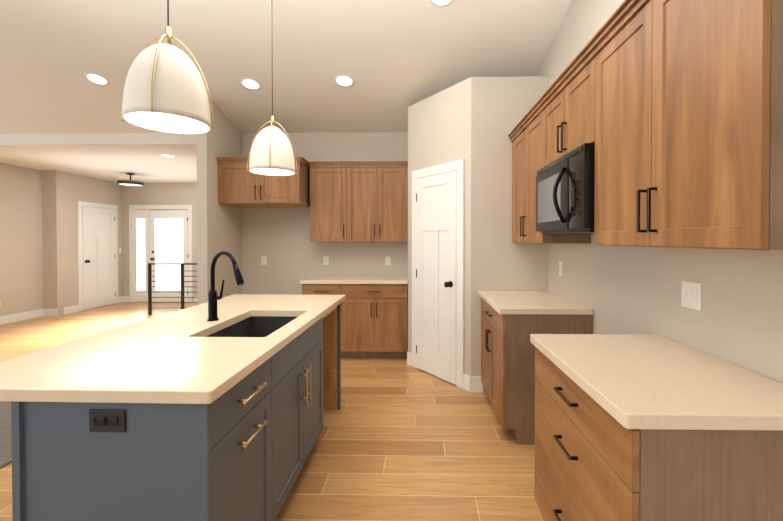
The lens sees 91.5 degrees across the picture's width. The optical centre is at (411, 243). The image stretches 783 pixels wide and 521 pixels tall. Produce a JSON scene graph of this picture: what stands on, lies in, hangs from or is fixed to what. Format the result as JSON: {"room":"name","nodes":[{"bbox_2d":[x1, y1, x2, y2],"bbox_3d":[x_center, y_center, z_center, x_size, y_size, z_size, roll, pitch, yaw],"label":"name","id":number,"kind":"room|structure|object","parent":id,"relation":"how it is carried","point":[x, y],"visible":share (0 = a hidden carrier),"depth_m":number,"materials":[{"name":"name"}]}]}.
{"room":"kitchen","nodes":[
{"label":"kitchen","id":0,"kind":"room"},
{"bbox_2d":[0,133,241,182],"bbox_3d":[-4.617,-1.479,6.802,4.864,0.300,3.540,0,1,1],"label":"ceiling","id":1,"kind":"structure","parent":0,"point":[113,157],"depth_m":5.63,"materials":[{"name":"paint"}]},
{"bbox_2d":[117,173,143,186],"bbox_3d":[-5.342,-1.224,7.247,0.410,0.220,0.410,0,1,1],"label":"light","id":2,"kind":"object","parent":1,"relation":"attached to","point":[130,182],"visible":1,"depth_m":7.18,"materials":[{"name":"brown metal"}]},
{"bbox_2d":[160,154,175,156],"bbox_3d":[-3.649,-1.315,5.706,0.208,0.004,0.208,0,1,1],"label":"recessed light","id":3,"kind":"object","parent":1,"relation":"in","point":[165,155],"visible":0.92,"depth_m":5.68,"materials":[{"name":"white plastic"}]},
{"bbox_2d":[0,302,543,520],"bbox_3d":[-2.919,1.389,3.000,8.595,0.060,11.140,0,1,1],"label":"floor","id":4,"kind":"structure","parent":0,"point":[400,440],"depth_m":2.52,"materials":[{"name":"brown wood"}]},
{"bbox_2d":[0,401,11,468],"bbox_3d":[-4.835,1.374,0.863,4.640,0.014,6.400,0,1,1],"label":"floor carpet","id":5,"kind":"object","parent":4,"relation":"on","point":[5,437],"depth_m":2.69,"materials":[{"name":"beige carpet"}]},
{"bbox_2d":[148,263,196,314],"bbox_3d":[-3.621,0.841,7.038,2.490,0.955,0.044,0,1,1],"label":"stair railing","id":6,"kind":"object","parent":4,"relation":"on","point":[150,286],"visible":0.31,"depth_m":7.04,"materials":[{"name":"brown metal"}]},
{"bbox_2d":[11,299,344,520],"bbox_3d":[-0.900,0.926,2.168,0.657,0.884,1.953,0,1,2],"label":"kitchen island","id":7,"kind":"object","parent":4,"relation":"on","point":[213,407],"depth_m":1.21,"materials":[{"name":"blue paint"}]},
{"bbox_2d":[89,409,125,431],"bbox_3d":[-0.955,0.558,1.195,0.115,0.070,0.010,0,1,2],"label":"outlet","id":8,"kind":"object","parent":7,"relation":"attached to","point":[100,420],"depth_m":1.19,"materials":[{"name":"black plastic"}]},
{"bbox_2d":[0,295,344,406],"bbox_3d":[-1.063,0.462,2.206,0.960,0.040,2.054,0,1,2],"label":"island countertop","id":9,"kind":"structure","parent":7,"relation":"on","point":[170,360],"depth_m":1.48,"materials":[{"name":"beige stone"}]},
{"bbox_2d":[204,251,243,318],"bbox_3d":[-1.040,0.242,2.152,0.268,0.401,0.194,0,1,2],"label":"faucet","id":10,"kind":"object","parent":9,"relation":"on","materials":[{"name":"black metal"}]},
{"bbox_2d":[208,315,295,334],"bbox_3d":[-0.874,0.595,2.162,0.416,0.249,0.722,0,1,2],"label":"sink","id":11,"kind":"object","parent":9,"relation":"in","point":[251,324],"depth_m":2.51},
{"bbox_2d":[300,275,407,358],"bbox_3d":[-0.646,0.880,4.653,1.226,0.925,0.659,0,1,1],"label":"base cabinet","id":12,"kind":"object","parent":4,"relation":"on","point":[374,316],"visible":0.71,"depth_m":4.36,"materials":[{"name":"brown wood"}]},
{"bbox_2d":[478,291,592,443],"bbox_3d":[0.917,0.897,3.022,0.639,0.925,0.904,0,1,1],"label":"base cabinet","id":13,"kind":"object","parent":4,"relation":"on","point":[511,321],"visible":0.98,"depth_m":2.58,"materials":[{"name":"brown wood"}]},
{"bbox_2d":[530,334,782,520],"bbox_3d":[0.889,0.913,1.445,0.639,0.925,0.870,0,1,1],"label":"base cabinet","id":14,"kind":"object","parent":4,"relation":"on","point":[642,427],"visible":1,"depth_m":1.13,"materials":[{"name":"brown wood"}]},
{"bbox_2d":[0,0,571,133],"bbox_3d":[-2.899,-2.303,1.292,8.495,1.778,7.400,0,1,1],"label":"ceiling","id":15,"kind":"structure","parent":0,"point":[394,59],"depth_m":3.51,"materials":[{"name":"paint"}]},
{"bbox_2d":[84,73,109,85],"bbox_3d":[-3.211,-1.681,3.894,0.208,0.049,0.203,0,1,1],"label":"recessed light","id":16,"kind":"object","parent":15,"relation":"in","point":[98,79],"visible":1,"depth_m":3.90,"materials":[{"name":"white plastic"}]},
{"bbox_2d":[121,0,213,135],"bbox_3d":[-1.026,-1.345,1.603,0.337,1.684,0.337,0,1,1],"label":"pendant light","id":17,"kind":"object","parent":15,"relation":"hanging from","point":[165,89],"visible":1,"depth_m":1.52,"materials":[{"name":"white"}]},
{"bbox_2d":[240,78,261,89],"bbox_3d":[-1.669,-1.660,3.967,0.208,0.049,0.203,0,1,1],"label":"recessed light","id":18,"kind":"object","parent":15,"relation":"in","point":[250,84],"visible":1,"depth_m":3.97,"materials":[{"name":"white plastic"}]},
{"bbox_2d":[247,46,297,176],"bbox_3d":[-1.005,-1.230,2.756,0.337,1.431,0.337,0,1,1],"label":"pendant light","id":19,"kind":"object","parent":15,"relation":"hanging from","point":[271,153],"visible":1,"depth_m":2.66,"materials":[{"name":"white"}]},
{"bbox_2d":[334,75,354,86],"bbox_3d":[-0.685,-1.668,3.910,0.208,0.049,0.203,0,1,1],"label":"recessed light","id":20,"kind":"object","parent":15,"relation":"in","point":[344,80],"visible":1,"depth_m":3.90,"materials":[{"name":"white plastic"}]},
{"bbox_2d":[429,0,453,7],"bbox_3d":[0.236,-1.878,2.891,0.208,0.049,0.203,0,1,1],"label":"recessed light","id":21,"kind":"object","parent":15,"relation":"in","point":[441,3],"visible":1,"depth_m":2.94,"materials":[{"name":"white plastic"}]},
{"bbox_2d":[0,0,782,390],"bbox_3d":[-2.818,-0.982,3.074,8.395,4.720,10.940,0,1,1],"label":"wall","id":22,"kind":"structure","parent":0,"point":[474,122],"depth_m":3.54,"materials":[{"name":"paint"}]},
{"bbox_2d":[0,308,44,324],"bbox_3d":[-6.721,1.263,5.822,0.014,0.135,2.250,0,1,1],"label":"baseboard","id":23,"kind":"structure","parent":22,"relation":"attached to","point":[16,317],"depth_m":6.55,"materials":[{"name":"white wood"}]},
{"bbox_2d":[64,305,78,314],"bbox_3d":[-6.435,1.249,7.212,0.013,0.135,0.300,0,1,1],"label":"baseboard","id":24,"kind":"structure","parent":22,"relation":"attached to","point":[75,308],"depth_m":7.21,"materials":[{"name":"white wood"}]},
{"bbox_2d":[77,201,117,310],"bbox_3d":[-6.384,0.241,7.831,0.092,2.138,0.968,0,1,1],"label":"hall door","id":25,"kind":"structure","parent":22,"relation":"in","point":[97,235],"depth_m":7.78,"materials":[{"name":"white wood"}]},
{"bbox_2d":[129,205,192,301],"bbox_3d":[-5.556,0.224,8.418,1.410,2.160,0.092,0,1,1],"label":"entry door","id":26,"kind":"structure","parent":22,"relation":"in","point":[160,236],"depth_m":8.45,"materials":[{"name":"white"}]},
{"bbox_2d":[217,157,307,207],"bbox_3d":[-1.752,-0.716,4.688,0.946,0.488,0.597,0,1,1],"label":"upper cabinet","id":27,"kind":"object","parent":22,"relation":"attached to","point":[238,187],"depth_m":4.40,"materials":[{"name":"brown wood"}]},
{"bbox_2d":[261,256,266,264],"bbox_3d":[-1.931,0.224,4.996,0.070,0.115,0.010,0,1,1],"label":"electrical outlet","id":28,"kind":"object","parent":22,"relation":"attached to","point":[263,260],"visible":1,"depth_m":4.99,"materials":[{"name":"white plastic"}]},
{"bbox_2d":[323,256,328,264],"bbox_3d":[-1.111,0.224,4.981,0.070,0.115,0.010,0,1,1],"label":"electrical outlet","id":29,"kind":"object","parent":22,"relation":"attached to","point":[326,260],"visible":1,"depth_m":4.98,"materials":[{"name":"white plastic"}]},
{"bbox_2d":[308,165,347,241],"bbox_3d":[-1.009,-0.493,4.812,0.450,0.938,0.327,0,1,1],"label":"upper cabinet","id":30,"kind":"object","parent":22,"relation":"attached to","point":[327,184],"depth_m":4.65,"materials":[{"name":"brown wood"}]},
{"bbox_2d":[348,165,407,241],"bbox_3d":[-0.408,-0.493,4.801,0.752,0.938,0.327,0,1,1],"label":"upper cabinet","id":31,"kind":"object","parent":22,"relation":"attached to","point":[355,201],"depth_m":4.64,"materials":[{"name":"brown wood"}]},
{"bbox_2d":[385,256,390,264],"bbox_3d":[-0.301,0.224,4.967,0.070,0.115,0.010,0,1,1],"label":"electrical outlet","id":32,"kind":"object","parent":22,"relation":"attached to","point":[387,260],"visible":1,"depth_m":4.96,"materials":[{"name":"white plastic"}]},
{"bbox_2d":[412,159,463,388],"bbox_3d":[0.252,0.283,3.855,0.498,2.136,0.637,0,1,1],"label":"pantry door","id":33,"kind":"structure","parent":22,"relation":"in","point":[438,275],"depth_m":3.81,"materials":[{"name":"white wood"}]},
{"bbox_2d":[512,108,587,243],"bbox_3d":[1.074,-0.475,3.028,0.327,0.938,0.854,0,1,1],"label":"upper cabinet","id":34,"kind":"object","parent":22,"relation":"attached to","point":[526,138],"depth_m":2.97,"materials":[{"name":"brown wood"}]},
{"bbox_2d":[559,262,562,275],"bbox_3d":[1.236,0.208,3.145,0.010,0.115,0.070,0,1,1],"label":"electrical outlet","id":35,"kind":"object","parent":22,"relation":"attached to","point":[560,268],"visible":1,"depth_m":3.12,"materials":[{"name":"white plastic"}]},
{"bbox_2d":[540,48,591,168],"bbox_3d":[1.059,-0.718,2.219,0.327,0.435,0.760,0,1,1],"label":"upper cabinet","id":36,"kind":"object","parent":22,"relation":"attached to","point":[566,116],"depth_m":2.16,"materials":[{"name":"brown wood"}]},
{"bbox_2d":[536,143,594,233],"bbox_3d":[1.001,-0.278,2.224,0.442,0.434,0.754,0,1,1],"label":"microwave","id":37,"kind":"object","parent":36,"relation":"attached to","point":[565,183],"visible":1,"depth_m":2.05,"materials":[{"name":"black metal"}]},
{"bbox_2d":[588,0,782,250],"bbox_3d":[1.045,-0.458,1.391,0.327,0.938,0.900,0,1,1],"label":"upper cabinet","id":38,"kind":"object","parent":22,"relation":"attached to","point":[672,110],"depth_m":1.20,"materials":[{"name":"brown wood"}]},
{"bbox_2d":[681,281,701,310],"bbox_3d":[1.207,0.223,1.645,0.014,0.115,0.116,0,1,1],"label":"light switch","id":39,"kind":"object","parent":22,"relation":"attached to","point":[691,295],"visible":1,"depth_m":1.64,"materials":[{"name":"white plastic"}]}
]}

